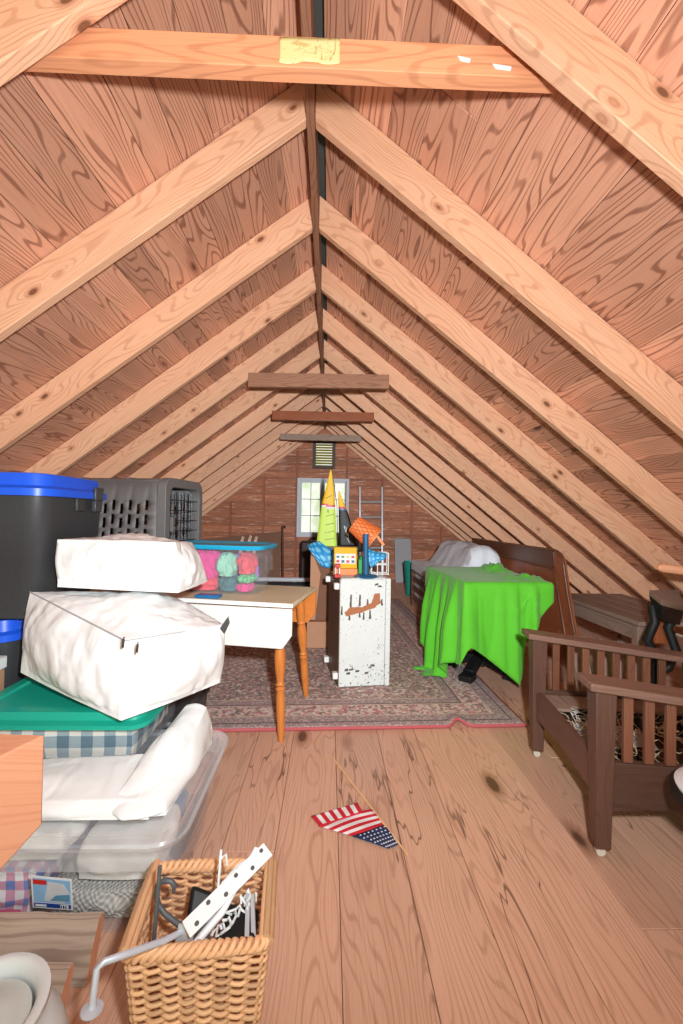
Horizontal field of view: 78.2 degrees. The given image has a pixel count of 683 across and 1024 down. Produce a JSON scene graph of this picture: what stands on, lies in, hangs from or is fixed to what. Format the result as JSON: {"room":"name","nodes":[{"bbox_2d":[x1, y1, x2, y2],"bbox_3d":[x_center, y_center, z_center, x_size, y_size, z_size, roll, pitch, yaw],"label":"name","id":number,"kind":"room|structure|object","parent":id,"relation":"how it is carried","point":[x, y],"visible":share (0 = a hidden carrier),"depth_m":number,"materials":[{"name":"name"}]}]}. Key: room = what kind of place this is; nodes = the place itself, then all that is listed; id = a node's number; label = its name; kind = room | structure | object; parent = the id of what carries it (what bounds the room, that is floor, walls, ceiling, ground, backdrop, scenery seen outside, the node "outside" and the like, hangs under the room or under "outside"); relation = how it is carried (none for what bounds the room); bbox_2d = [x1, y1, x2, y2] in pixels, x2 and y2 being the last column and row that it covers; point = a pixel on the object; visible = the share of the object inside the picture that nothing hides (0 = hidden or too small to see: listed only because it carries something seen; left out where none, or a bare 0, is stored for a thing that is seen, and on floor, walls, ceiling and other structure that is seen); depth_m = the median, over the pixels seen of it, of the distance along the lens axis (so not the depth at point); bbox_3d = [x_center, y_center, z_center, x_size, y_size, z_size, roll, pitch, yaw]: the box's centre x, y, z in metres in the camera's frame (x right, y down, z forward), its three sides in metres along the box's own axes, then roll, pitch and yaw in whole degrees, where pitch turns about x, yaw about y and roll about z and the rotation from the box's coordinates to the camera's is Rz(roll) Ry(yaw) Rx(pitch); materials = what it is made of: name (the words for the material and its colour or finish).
{"room":"attic","nodes":[
{"label":"attic","id":0,"kind":"room"},
{"bbox_2d":[0,0,321,510],"bbox_3d":[-2.077,-0.332,3.053,3.741,2.858,8.820,1,-1,-2],"label":"ceiling","id":1,"kind":"structure","parent":0,"point":[75,148],"depth_m":1.83,"materials":[{"name":"brown wood"}]},
{"bbox_2d":[0,0,127,86],"bbox_3d":[-1.988,-0.331,0.950,3.696,2.816,0.040,1,-1,-2],"label":"rafter","id":2,"kind":"object","parent":1,"relation":"attached to","point":[30,30],"visible":1,"depth_m":0.98,"materials":[{"name":"brown wood"}]},
{"bbox_2d":[23,27,557,93],"bbox_3d":[-0.123,-1.150,1.069,1.383,0.087,0.040,1,-1,-2],"label":"tie","id":3,"kind":"object","parent":2,"relation":"attached to","point":[94,51],"visible":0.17,"depth_m":1.06,"materials":[{"name":"brown wood"}]},
{"bbox_2d":[279,37,339,64],"bbox_3d":[-0.079,-1.151,1.048,0.152,0.071,0.002,1,-1,-2],"label":"paper label","id":4,"kind":"object","parent":3,"relation":"attached to","point":[292,50],"visible":1,"depth_m":1.05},
{"bbox_2d":[0,83,306,341],"bbox_3d":[-2.007,-0.325,1.587,3.696,2.816,0.040,1,-1,-2],"label":"rafter","id":5,"kind":"object","parent":1,"relation":"attached to","point":[136,220],"visible":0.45,"depth_m":1.61,"materials":[{"name":"brown wood"}]},
{"bbox_2d":[0,197,312,452],"bbox_3d":[-2.025,-0.320,2.197,3.696,2.816,0.040,1,-1,-2],"label":"rafter","id":6,"kind":"object","parent":1,"relation":"attached to","point":[293,227],"visible":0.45,"depth_m":2.22,"materials":[{"name":"brown wood"}]},
{"bbox_2d":[24,265,315,474],"bbox_3d":[-2.043,-0.314,2.807,3.696,2.816,0.040,1,-1,-2],"label":"rafter","id":7,"kind":"object","parent":1,"relation":"attached to","point":[298,290],"visible":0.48,"depth_m":2.82,"materials":[{"name":"brown wood"}]},
{"bbox_2d":[83,310,317,477],"bbox_3d":[-2.061,-0.309,3.417,3.696,2.816,0.040,1,-1,-2],"label":"rafter","id":8,"kind":"object","parent":1,"relation":"attached to","point":[304,329],"visible":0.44,"depth_m":3.43,"materials":[{"name":"brown wood"}]},
{"bbox_2d":[248,373,388,389],"bbox_3d":[-0.184,-1.069,3.436,1.145,0.129,0.040,1,-1,-2],"label":"tie","id":9,"kind":"object","parent":8,"relation":"attached to","point":[255,380],"visible":1,"depth_m":3.42,"materials":[{"name":"brown wood"}]},
{"bbox_2d":[129,340,319,477],"bbox_3d":[-2.079,-0.303,4.026,3.696,2.816,0.040,1,-1,-2],"label":"rafter","id":10,"kind":"object","parent":1,"relation":"attached to","point":[249,399],"visible":0.39,"depth_m":4.04,"materials":[{"name":"brown wood"}]},
{"bbox_2d":[127,389,321,533],"bbox_3d":[-2.115,-0.293,5.246,3.696,2.816,0.040,1,-1,-2],"label":"rafter","id":11,"kind":"object","parent":1,"relation":"attached to","point":[199,475],"visible":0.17,"depth_m":5.26,"materials":[{"name":"brown wood"}]},
{"bbox_2d":[139,363,320,509],"bbox_3d":[-2.097,-0.298,4.636,3.696,2.816,0.040,1,-1,-2],"label":"rafter","id":12,"kind":"object","parent":1,"relation":"attached to","point":[286,395],"visible":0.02,"depth_m":4.65,"materials":[{"name":"brown wood"}]},
{"bbox_2d":[272,411,373,421],"bbox_3d":[-0.202,-1.059,4.655,1.125,0.105,0.040,1,-1,-2],"label":"tie","id":13,"kind":"object","parent":12,"relation":"attached to","point":[276,415],"visible":1,"depth_m":4.64,"materials":[{"name":"red wood"}]},
{"bbox_2d":[146,395,322,524],"bbox_3d":[-2.132,-0.287,5.856,3.696,2.816,0.040,1,-1,-2],"label":"rafter","id":14,"kind":"object","parent":1,"relation":"attached to","point":[315,405],"visible":0.29,"depth_m":5.87,"materials":[{"name":"brown wood"}]},
{"bbox_2d":[280,434,360,441],"bbox_3d":[-0.291,-1.038,5.873,1.128,0.085,0.040,1,-1,-2],"label":"tie","id":15,"kind":"object","parent":14,"relation":"attached to","point":[303,437],"visible":1,"depth_m":5.86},
{"bbox_2d":[169,421,323,534],"bbox_3d":[-2.165,-0.277,6.962,3.696,2.816,0.040,1,-1,-2],"label":"rafter","id":16,"kind":"object","parent":1,"relation":"attached to","point":[316,425],"visible":0.31,"depth_m":6.97,"materials":[{"name":"brown wood"}]},
{"bbox_2d":[175,407,322,522],"bbox_3d":[-2.151,-0.282,6.465,3.696,2.816,0.040,1,-1,-2],"label":"rafter","id":17,"kind":"object","parent":1,"relation":"attached to","point":[303,425],"visible":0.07,"depth_m":6.47,"materials":[{"name":"brown wood"}]},
{"bbox_2d":[176,424,323,535],"bbox_3d":[-2.176,-0.274,7.337,3.696,2.816,0.040,1,-1,-2],"label":"rafter","id":18,"kind":"object","parent":1,"relation":"attached to","point":[320,428],"visible":0.29,"depth_m":7.34,"materials":[{"name":"brown wood"}]},
{"bbox_2d":[300,0,325,428],"bbox_3d":[-0.160,-1.612,3.071,0.032,0.212,8.720,1,-1,-2],"label":"board","id":19,"kind":"object","parent":1,"relation":"attached to","point":[306,6],"visible":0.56,"depth_m":1.90,"materials":[{"name":"brown wood"}]},
{"bbox_2d":[176,429,460,579],"bbox_3d":[-0.313,-0.267,7.469,7.600,2.895,0.045,1,-1,-2],"label":"wall","id":20,"kind":"structure","parent":0,"point":[280,479],"depth_m":7.45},
{"bbox_2d":[294,451,297,576],"bbox_3d":[-0.800,0.044,7.412,0.038,2.256,0.028,1,-1,-2],"label":"stud","id":21,"kind":"object","parent":20,"relation":"attached to","point":[295,542],"visible":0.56,"depth_m":7.40,"materials":[{"name":"brown wood"}]},
{"bbox_2d":[296,478,348,537],"bbox_3d":[-0.328,-0.075,7.433,0.915,1.040,0.104,1,-1,-2],"label":"window","id":22,"kind":"structure","parent":20,"relation":"in","point":[322,481],"depth_m":7.42,"materials":[{"name":"grey paint"}]},
{"bbox_2d":[312,441,335,468],"bbox_3d":[-0.309,-1.019,7.439,0.400,0.500,0.090,1,-1,-2],"label":"air vent","id":23,"kind":"object","parent":20,"relation":"in","point":[315,443],"visible":0.87,"depth_m":7.43,"materials":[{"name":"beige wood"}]},
{"bbox_2d":[31,580,682,1023],"bbox_3d":[-0.212,1.172,3.095,7.500,0.060,8.820,1,-1,-2],"label":"floor","id":24,"kind":"structure","parent":0,"point":[502,907],"depth_m":1.30,"materials":[{"name":"brown wood"}]},
{"bbox_2d":[0,619,27,688],"bbox_3d":[-1.523,0.761,1.819,0.514,0.689,0.484,1,-1,-2],"label":"storage tote","id":25,"kind":"object","parent":24,"relation":"on","point":[11,630],"visible":0.19,"depth_m":1.64,"materials":[{"name":"black plastic"}]},
{"bbox_2d":[0,472,106,618],"bbox_3d":[-1.424,0.125,1.788,0.662,0.555,0.500,1,-1,-2],"label":"storage tote","id":26,"kind":"object","parent":25,"relation":"on","point":[37,510],"visible":0.89,"depth_m":1.59,"materials":[{"name":"black plastic"}]},
{"bbox_2d":[0,734,43,868],"bbox_3d":[-0.840,0.714,0.592,0.787,0.786,0.092,1,-1,2],"label":"wooden box","id":27,"kind":"object","parent":24,"relation":"on","point":[21,756],"visible":1,"depth_m":0.59,"materials":[{"name":"brown wood"}]},
{"bbox_2d":[0,952,69,1023],"bbox_3d":[-0.626,0.982,0.718,0.277,0.260,0.277,1,-1,-2],"label":"lidded pot","id":28,"kind":"object","parent":24,"relation":"on","point":[28,995],"visible":1,"depth_m":0.78,"materials":[{"name":"white ceramic"}]},
{"bbox_2d":[0,875,72,911],"bbox_3d":[-0.794,0.973,1.329,0.761,0.282,0.576,1,-1,-2],"label":"storage bin","id":29,"kind":"object","parent":24,"relation":"on","point":[47,892],"depth_m":1.08,"materials":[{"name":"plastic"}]},
{"bbox_2d":[0,851,66,911],"bbox_3d":[-0.965,1.026,1.218,0.263,0.146,0.197,1,-1,-2],"label":"cloth bundle","id":30,"kind":"object","parent":29,"relation":"in","point":[15,876],"visible":0.36,"depth_m":1.14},
{"bbox_2d":[8,820,89,860],"bbox_3d":[-0.906,0.897,1.216,0.344,0.085,0.193,1,-1,-2],"label":"folded towel","id":31,"kind":"object","parent":29,"relation":"in","point":[52,839],"visible":0.37,"depth_m":1.14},
{"bbox_2d":[0,677,166,730],"bbox_3d":[-0.936,0.725,1.529,0.617,0.168,0.427,1,-1,-2],"label":"storage bin","id":32,"kind":"object","parent":29,"relation":"on","point":[27,704],"visible":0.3,"depth_m":1.35,"materials":[{"name":"teal plastic"}]},
{"bbox_2d":[0,703,168,757],"bbox_3d":[-0.935,0.740,1.523,0.522,0.125,0.339,1,-1,-2],"label":"quilt","id":33,"kind":"object","parent":32,"relation":"in","point":[57,743],"visible":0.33,"depth_m":1.36,"materials":[{"name":"fabric"}]},
{"bbox_2d":[21,591,229,720],"bbox_3d":[-0.776,0.469,1.581,0.639,0.332,0.553,1,-1,32],"label":"bag","id":34,"kind":"object","parent":32,"relation":"on","point":[120,655],"visible":1,"depth_m":1.40,"materials":[{"name":"fabric"}]},
{"bbox_2d":[55,533,207,592],"bbox_3d":[-0.844,0.193,1.740,0.524,0.213,0.372,1,-1,-2],"label":"bag","id":35,"kind":"object","parent":34,"relation":"on","point":[130,561],"visible":1,"depth_m":1.58,"materials":[{"name":"fabric"}]},
{"bbox_2d":[48,853,171,917],"bbox_3d":[-0.665,1.063,1.220,0.317,0.082,0.195,1,-1,-2],"label":"folded blanket","id":36,"kind":"object","parent":29,"relation":"in","point":[114,898],"visible":0.32,"depth_m":1.15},
{"bbox_2d":[42,703,212,820],"bbox_3d":[-0.806,0.756,1.335,0.706,0.139,0.455,1,-1,-2],"label":"folded blanket","id":37,"kind":"object","parent":29,"relation":"on","point":[146,785],"visible":0.89,"depth_m":1.22,"materials":[{"name":"fabric"}]},
{"bbox_2d":[68,787,188,849],"bbox_3d":[-0.828,1.002,1.451,0.582,0.202,0.197,1,-1,-2],"label":"cloth bundle","id":38,"kind":"object","parent":29,"relation":"in","point":[181,800],"visible":0.03,"depth_m":1.37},
{"bbox_2d":[77,803,180,879],"bbox_3d":[-0.617,0.948,1.238,0.257,0.102,0.222,1,-1,-2],"label":"bedding","id":39,"kind":"object","parent":29,"relation":"in","point":[112,849],"visible":0.76,"depth_m":1.15,"materials":[{"name":"fabric"}]},
{"bbox_2d":[0,911,103,987],"bbox_3d":[-0.974,1.051,1.013,0.750,0.115,0.077,1,-1,-2],"label":"wooden board","id":40,"kind":"object","parent":24,"relation":"on","point":[55,937],"visible":0.72,"depth_m":1.02,"materials":[{"name":"brown wood"}]},
{"bbox_2d":[47,962,74,1006],"bbox_3d":[-0.982,1.066,0.928,0.730,0.084,0.071,1,-1,-2],"label":"timber offcut","id":41,"kind":"object","parent":24,"relation":"on","point":[61,972],"visible":0.25,"depth_m":0.95,"materials":[{"name":"brown wood"}]},
{"bbox_2d":[43,687,209,758],"bbox_3d":[-0.945,0.972,1.859,0.615,0.289,0.470,1,-1,-2],"label":"storage bin","id":42,"kind":"object","parent":24,"relation":"on","point":[200,697],"visible":0.1,"depth_m":1.76,"materials":[{"name":"black plastic"}]},
{"bbox_2d":[118,843,277,1023],"bbox_3d":[-0.291,0.929,0.893,0.309,0.374,0.227,1,-1,-2],"label":"wicker basket","id":43,"kind":"object","parent":24,"relation":"on","point":[158,991],"depth_m":0.81,"materials":[{"name":"wicker"}]},
{"bbox_2d":[80,913,215,1020],"bbox_3d":[-0.350,0.809,0.790,0.034,0.090,0.256,1,-1,36],"label":"rod","id":44,"kind":"object","parent":43,"relation":"on","point":[93,1008],"visible":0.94,"depth_m":0.72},
{"bbox_2d":[152,865,161,940],"bbox_3d":[-0.371,0.790,0.845,0.009,0.137,0.032,1,-1,-2],"label":"rod","id":45,"kind":"object","parent":43,"relation":"in","point":[157,896],"visible":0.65,"depth_m":0.84,"materials":[{"name":"metal"}]},
{"bbox_2d":[153,877,196,939],"bbox_3d":[-0.340,0.811,0.865,0.102,0.103,0.023,1,-1,15],"label":"iron hook","id":46,"kind":"object","parent":43,"relation":"in","point":[165,914],"visible":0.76,"depth_m":0.87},
{"bbox_2d":[187,886,216,915],"bbox_3d":[-0.294,0.846,0.897,0.068,0.060,0.053,1,-1,-2],"label":"case","id":47,"kind":"object","parent":43,"relation":"in","point":[198,895],"visible":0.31,"depth_m":0.90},
{"bbox_2d":[194,847,257,940],"bbox_3d":[-0.240,0.809,0.883,0.023,0.110,0.169,1,-1,39],"label":"curtain rod","id":48,"kind":"object","parent":43,"relation":"in","point":[217,917],"visible":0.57,"depth_m":0.85,"materials":[{"name":"white metal"}]},
{"bbox_2d":[211,888,256,937],"bbox_3d":[-0.221,0.831,0.872,0.036,0.032,0.105,1,-1,30],"label":"scrollwork","id":49,"kind":"object","parent":43,"relation":"in","point":[242,899],"visible":1,"depth_m":0.87,"materials":[{"name":"white metal"}]},
{"bbox_2d":[217,904,258,939],"bbox_3d":[-0.213,0.859,0.871,0.080,0.035,0.074,1,-1,-2],"label":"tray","id":50,"kind":"object","parent":43,"relation":"in","point":[237,929],"visible":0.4,"depth_m":0.87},
{"bbox_2d":[202,531,281,582],"bbox_3d":[-2.001,0.723,6.823,2.009,0.844,0.209,1,-1,-2],"label":"sheet","id":51,"kind":"object","parent":24,"relation":"on","point":[269,559],"visible":0.29,"depth_m":6.85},
{"bbox_2d":[254,581,309,586],"bbox_3d":[-0.808,1.079,5.995,0.828,0.160,0.370,1,-1,-2],"label":"footlocker","id":52,"kind":"object","parent":24,"relation":"on","point":[301,584],"visible":0.16,"depth_m":5.83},
{"bbox_2d":[255,577,309,581],"bbox_3d":[-0.814,0.953,5.920,0.788,0.072,0.070,1,-1,-2],"label":"drain pipe","id":53,"kind":"object","parent":52,"relation":"on","point":[262,579],"visible":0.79,"depth_m":5.90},
{"bbox_2d":[300,538,316,577],"bbox_3d":[-0.406,0.785,6.384,0.429,0.770,0.200,1,-1,-2],"label":"suitcase","id":54,"kind":"object","parent":24,"relation":"on","point":[305,558],"visible":0.37,"depth_m":6.28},
{"bbox_2d":[311,757,407,854],"bbox_3d":[-0.014,1.125,1.610,0.233,0.012,0.600,1,-1,-25],"label":"flag","id":55,"kind":"object","parent":24,"relation":"on","point":[367,825],"visible":1,"depth_m":1.51,"materials":[{"name":"multicoloured fabric"}]},
{"bbox_2d":[206,599,526,731],"bbox_3d":[-0.469,1.126,3.855,2.833,0.032,3.506,1,-1,-2],"label":"rug","id":56,"kind":"object","parent":24,"relation":"on","point":[244,700],"visible":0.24,"depth_m":2.56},
{"bbox_2d":[90,584,315,741],"bbox_3d":[-0.847,0.778,2.382,1.320,0.690,0.566,1,-1,9],"label":"table","id":57,"kind":"object","parent":56,"relation":"on","point":[263,616],"visible":0.44,"depth_m":2.06,"materials":[{"name":"white wood"}]},
{"bbox_2d":[80,477,201,540],"bbox_3d":[-1.374,0.109,2.670,0.816,0.634,0.508,1,-1,7],"label":"pet carrier","id":58,"kind":"object","parent":57,"relation":"on","point":[120,512],"visible":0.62,"depth_m":2.46,"materials":[{"name":"grey plastic"}]},
{"bbox_2d":[187,540,276,550],"bbox_3d":[-0.669,0.304,2.366,0.568,0.263,0.332,1,-1,9],"label":"tub","id":59,"kind":"object","parent":57,"relation":"on","point":[198,544],"visible":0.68,"depth_m":2.22,"materials":[{"name":"blue plastic"}]},
{"bbox_2d":[191,577,219,589],"bbox_3d":[-0.776,0.385,2.351,0.260,0.082,0.164,1,-1,-2],"label":"toy","id":60,"kind":"object","parent":59,"relation":"in","point":[211,584],"visible":0.25,"depth_m":2.29,"materials":[{"name":"fabric"}]},
{"bbox_2d":[196,549,221,577],"bbox_3d":[-0.747,0.274,2.346,0.166,0.174,0.140,1,-1,-2],"label":"toy","id":61,"kind":"object","parent":59,"relation":"in","point":[209,557],"visible":0.51,"depth_m":2.29,"materials":[{"name":"fabric"}]},
{"bbox_2d":[216,552,237,576],"bbox_3d":[-0.627,0.283,2.318,0.114,0.130,0.141,1,-1,-2],"label":"toy","id":62,"kind":"object","parent":59,"relation":"in","point":[226,565],"visible":0.98,"depth_m":2.26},
{"bbox_2d":[217,575,239,590],"bbox_3d":[-0.613,0.387,2.318,0.125,0.082,0.139,1,-1,38],"label":"cloth","id":63,"kind":"object","parent":59,"relation":"in","point":[225,583],"visible":0.73,"depth_m":2.27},
{"bbox_2d":[236,551,257,573],"bbox_3d":[-0.515,0.275,2.302,0.103,0.119,0.151,1,-1,27],"label":"toy","id":64,"kind":"object","parent":59,"relation":"in","point":[247,562],"visible":1,"depth_m":2.26,"materials":[{"name":"pink fabric"}]},
{"bbox_2d":[307,620,327,647],"bbox_3d":[-0.083,1.021,3.649,0.420,0.215,0.340,1,-1,-2],"label":"carton","id":65,"kind":"object","parent":56,"relation":"on","point":[317,630],"visible":0.2,"depth_m":3.48,"materials":[{"name":"cardboard"}]},
{"bbox_2d":[310,556,320,619],"bbox_3d":[-0.219,0.632,3.498,0.085,0.534,0.006,1,-1,-2],"label":"flap","id":66,"kind":"object","parent":65,"relation":"on","point":[315,574],"visible":0.78,"depth_m":3.50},
{"bbox_2d":[311,551,358,619],"bbox_3d":[-0.054,0.631,3.668,0.400,0.565,0.290,1,-1,4],"label":"carton","id":67,"kind":"object","parent":65,"relation":"on","point":[322,609],"visible":0.21,"depth_m":3.53,"materials":[{"name":"brown cardboard"}]},
{"bbox_2d":[308,541,333,567],"bbox_3d":[-0.173,0.355,3.527,0.248,0.219,0.076,1,-1,10],"label":"cloth","id":68,"kind":"object","parent":67,"relation":"on","point":[323,554],"visible":0.94,"depth_m":3.50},
{"bbox_2d":[317,469,369,551],"bbox_3d":[0.001,-0.015,3.690,0.520,0.723,0.110,1,-1,-2],"label":"yacht","id":69,"kind":"object","parent":67,"relation":"on","point":[326,536],"visible":0.97,"depth_m":3.69,"materials":[{"name":"yellow plastic"}]},
{"bbox_2d":[324,571,390,686],"bbox_3d":[0.095,0.778,2.882,0.368,0.693,0.391,1,-1,-12],"label":"chest","id":70,"kind":"object","parent":56,"relation":"on","point":[359,609],"visible":0.98,"depth_m":2.71,"materials":[{"name":"white paint"}]},
{"bbox_2d":[333,547,357,574],"bbox_3d":[0.026,0.336,2.900,0.165,0.185,0.110,1,-1,-2],"label":"cash register","id":71,"kind":"object","parent":70,"relation":"on","point":[346,557],"visible":0.99,"depth_m":2.87,"materials":[{"name":"yellow plastic"}]},
{"bbox_2d":[334,547,356,567],"bbox_3d":[0.027,0.313,2.904,0.159,0.139,0.103,1,-1,-2],"label":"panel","id":72,"kind":"object","parent":71,"relation":"attached to","point":[346,557],"depth_m":2.87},
{"bbox_2d":[354,534,377,578],"bbox_3d":[0.164,0.288,2.774,0.160,0.285,0.160,1,-1,-2],"label":"post","id":73,"kind":"object","parent":70,"relation":"on","point":[365,575],"visible":1,"depth_m":2.76,"materials":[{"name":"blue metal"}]},
{"bbox_2d":[349,517,384,545],"bbox_3d":[0.175,0.143,2.885,0.252,0.220,0.167,1,-1,-2],"label":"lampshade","id":74,"kind":"object","parent":73,"relation":"on","point":[360,526],"visible":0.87,"depth_m":2.84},
{"bbox_2d":[448,650,516,683],"bbox_3d":[0.998,0.795,3.010,0.539,0.693,0.768,1,-1,-5],"label":"pedestal table","id":75,"kind":"object","parent":56,"relation":"on","point":[474,659],"visible":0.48,"depth_m":2.89,"materials":[{"name":"brown wood"}]},
{"bbox_2d":[413,562,553,685],"bbox_3d":[0.939,0.753,3.002,0.827,0.760,0.939,1,-1,-6],"label":"cloth","id":76,"kind":"object","parent":75,"relation":"on","point":[484,609],"visible":1,"depth_m":2.61,"materials":[{"name":"fabric"}]},
{"bbox_2d":[359,487,382,573],"bbox_3d":[0.496,0.378,7.125,0.412,1.636,0.279,1,-1,-2],"label":"ladder","id":77,"kind":"object","parent":24,"relation":"on","point":[360,501],"visible":0.48,"depth_m":7.16,"materials":[{"name":"metal"}]},
{"bbox_2d":[394,538,410,582],"bbox_3d":[1.067,0.834,7.272,0.283,0.740,0.209,1,-1,-2],"label":"metal sheet","id":78,"kind":"object","parent":24,"relation":"on","point":[402,546],"visible":0.8,"depth_m":7.28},
{"bbox_2d":[403,561,411,595],"bbox_3d":[1.006,0.951,6.024,0.244,0.481,0.244,1,-1,-2],"label":"wastebasket","id":79,"kind":"object","parent":24,"relation":"on","point":[407,564],"visible":0.49,"depth_m":5.95,"materials":[{"name":"teal plastic"}]},
{"bbox_2d":[411,569,424,606],"bbox_3d":[1.213,0.791,4.731,0.610,0.784,1.300,1,-1,-2],"label":"daybed","id":80,"kind":"object","parent":24,"relation":"on","point":[417,581],"visible":0.08,"depth_m":5.09,"materials":[{"name":"brown wood"}]},
{"bbox_2d":[411,539,500,576],"bbox_3d":[1.218,0.519,4.644,0.659,0.393,1.218,1,-1,-2],"label":"sheet","id":81,"kind":"object","parent":80,"relation":"on","point":[450,553],"visible":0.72,"depth_m":4.47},
{"bbox_2d":[472,538,577,676],"bbox_3d":[1.626,0.737,3.956,0.094,0.898,2.135,1,-1,-2],"label":"headboard","id":82,"kind":"object","parent":24,"relation":"on","point":[550,564],"visible":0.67,"depth_m":3.30,"materials":[{"name":"red wood"}]},
{"bbox_2d":[573,635,591,690],"bbox_3d":[1.310,0.927,2.264,0.085,0.470,0.184,1,-1,-2],"label":"wooden board","id":83,"kind":"object","parent":24,"relation":"on","point":[578,650],"visible":0.26,"depth_m":2.29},
{"bbox_2d":[590,638,609,676],"bbox_3d":[1.424,0.939,2.287,0.085,0.450,0.184,1,-1,-2],"label":"wooden board","id":84,"kind":"object","parent":24,"relation":"on","point":[593,653],"visible":0.23,"depth_m":2.32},
{"bbox_2d":[521,628,682,855],"bbox_3d":[1.264,0.861,1.658,0.860,0.588,0.690,1,-1,6],"label":"chair","id":85,"kind":"object","parent":24,"relation":"on","point":[623,737],"visible":0.98,"depth_m":1.42,"materials":[{"name":"brown wood"}]},
{"bbox_2d":[606,641,626,678],"bbox_3d":[1.539,0.951,2.310,0.085,0.430,0.184,1,-1,-2],"label":"wooden board","id":86,"kind":"object","parent":24,"relation":"on","point":[623,671],"visible":0.22,"depth_m":2.34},
{"bbox_2d":[571,593,682,659],"bbox_3d":[2.006,0.918,2.937,0.555,0.525,0.930,1,-1,-2],"label":"table","id":87,"kind":"object","parent":24,"relation":"on","point":[626,615],"visible":0.46,"depth_m":2.87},
{"bbox_2d":[623,643,641,681],"bbox_3d":[1.653,0.963,2.334,0.085,0.410,0.184,1,-1,-2],"label":"wooden board","id":88,"kind":"object","parent":24,"relation":"on","point":[638,662],"visible":0.2,"depth_m":2.36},
{"bbox_2d":[642,589,682,683],"bbox_3d":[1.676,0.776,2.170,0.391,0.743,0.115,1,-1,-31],"label":"school desk","id":89,"kind":"object","parent":24,"relation":"on","point":[665,609],"visible":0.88,"depth_m":2.13,"materials":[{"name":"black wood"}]},
{"bbox_2d":[669,767,682,806],"bbox_3d":[1.083,0.952,1.124,0.330,0.390,0.330,1,-1,-2],"label":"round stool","id":90,"kind":"object","parent":24,"relation":"on","point":[676,776],"visible":1,"depth_m":1.19,"materials":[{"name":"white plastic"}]},
{"bbox_2d":[324,0,682,634],"bbox_3d":[1.644,-0.252,3.162,3.558,2.832,8.820,1,-1,-2],"label":"ceiling","id":91,"kind":"structure","parent":0,"point":[535,167],"depth_m":1.56,"materials":[{"name":"brown wood"}]},
{"bbox_2d":[314,0,327,364],"bbox_3d":[-0.140,-1.737,3.123,0.160,0.010,8.820,1,-1,-2],"label":"trim","id":92,"kind":"structure","parent":91,"relation":"attached to","point":[318,4],"depth_m":2.06,"materials":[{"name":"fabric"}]},
{"bbox_2d":[326,424,465,540],"bbox_3d":[1.476,-0.207,7.444,3.542,2.816,0.040,1,-1,-2],"label":"rafter","id":93,"kind":"object","parent":91,"relation":"attached to","point":[328,428],"visible":0.29,"depth_m":7.41,"materials":[{"name":"brown wood"}]},
{"bbox_2d":[326,421,471,541],"bbox_3d":[1.487,-0.210,7.069,3.542,2.816,0.040,1,-1,-2],"label":"rafter","id":94,"kind":"object","parent":91,"relation":"attached to","point":[330,424],"visible":0.31,"depth_m":7.04,"materials":[{"name":"brown wood"}]},
{"bbox_2d":[326,408,483,538],"bbox_3d":[1.501,-0.215,6.572,3.542,2.816,0.040,1,-1,-2],"label":"rafter","id":95,"kind":"object","parent":91,"relation":"attached to","point":[369,448],"visible":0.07,"depth_m":6.54,"materials":[{"name":"brown wood"}]},
{"bbox_2d":[325,395,501,541],"bbox_3d":[1.519,-0.220,5.962,3.542,2.816,0.040,1,-1,-2],"label":"rafter","id":96,"kind":"object","parent":91,"relation":"attached to","point":[330,405],"visible":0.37,"depth_m":5.93,"materials":[{"name":"brown wood"}]},
{"bbox_2d":[325,389,580,592],"bbox_3d":[1.537,-0.226,5.353,3.542,2.816,0.040,1,-1,-2],"label":"rafter","id":97,"kind":"object","parent":91,"relation":"attached to","point":[334,395],"visible":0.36,"depth_m":5.32,"materials":[{"name":"brown wood"}]},
{"bbox_2d":[324,363,601,593],"bbox_3d":[1.555,-0.231,4.743,3.542,2.816,0.040,1,-1,-2],"label":"rafter","id":98,"kind":"object","parent":91,"relation":"attached to","point":[354,395],"visible":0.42,"depth_m":4.72,"materials":[{"name":"brown wood"}]},
{"bbox_2d":[315,84,682,438],"bbox_3d":[1.645,-0.258,1.694,3.542,2.816,0.040,1,-1,-2],"label":"rafter","id":99,"kind":"object","parent":91,"relation":"attached to","point":[336,120],"visible":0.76,"depth_m":1.65,"materials":[{"name":"brown wood"}]},
{"bbox_2d":[324,340,676,633],"bbox_3d":[1.573,-0.236,4.133,3.542,2.816,0.040,1,-1,-2],"label":"rafter","id":100,"kind":"object","parent":91,"relation":"attached to","point":[332,356],"visible":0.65,"depth_m":4.11,"materials":[{"name":"brown wood"}]},
{"bbox_2d":[319,196,682,536],"bbox_3d":[1.627,-0.253,2.304,3.542,2.816,0.040,1,-1,-2],"label":"rafter","id":101,"kind":"object","parent":91,"relation":"attached to","point":[335,227],"visible":1,"depth_m":2.27,"materials":[{"name":"brown wood"}]},
{"bbox_2d":[655,563,682,574],"bbox_3d":[1.910,0.327,2.237,0.474,0.104,0.050,1,-1,-2],"label":"brace","id":102,"kind":"object","parent":101,"relation":"attached to","point":[662,567],"visible":1,"depth_m":2.21,"materials":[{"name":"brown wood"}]},
{"bbox_2d":[321,265,682,593],"bbox_3d":[1.609,-0.247,2.914,3.542,2.816,0.040,1,-1,-2],"label":"rafter","id":103,"kind":"object","parent":91,"relation":"attached to","point":[335,289],"visible":1,"depth_m":2.88,"materials":[{"name":"brown wood"}]},
{"bbox_2d":[323,309,682,630],"bbox_3d":[1.591,-0.242,3.523,3.542,2.816,0.040,1,-1,-2],"label":"rafter","id":104,"kind":"object","parent":91,"relation":"attached to","point":[332,327],"visible":0.95,"depth_m":3.50,"materials":[{"name":"brown wood"}]},
{"bbox_2d":[453,0,682,196],"bbox_3d":[1.664,-0.264,1.032,3.542,2.816,0.040,1,-1,-2],"label":"rafter","id":105,"kind":"object","parent":91,"relation":"attached to","point":[551,37],"visible":1,"depth_m":0.99,"materials":[{"name":"brown wood"}]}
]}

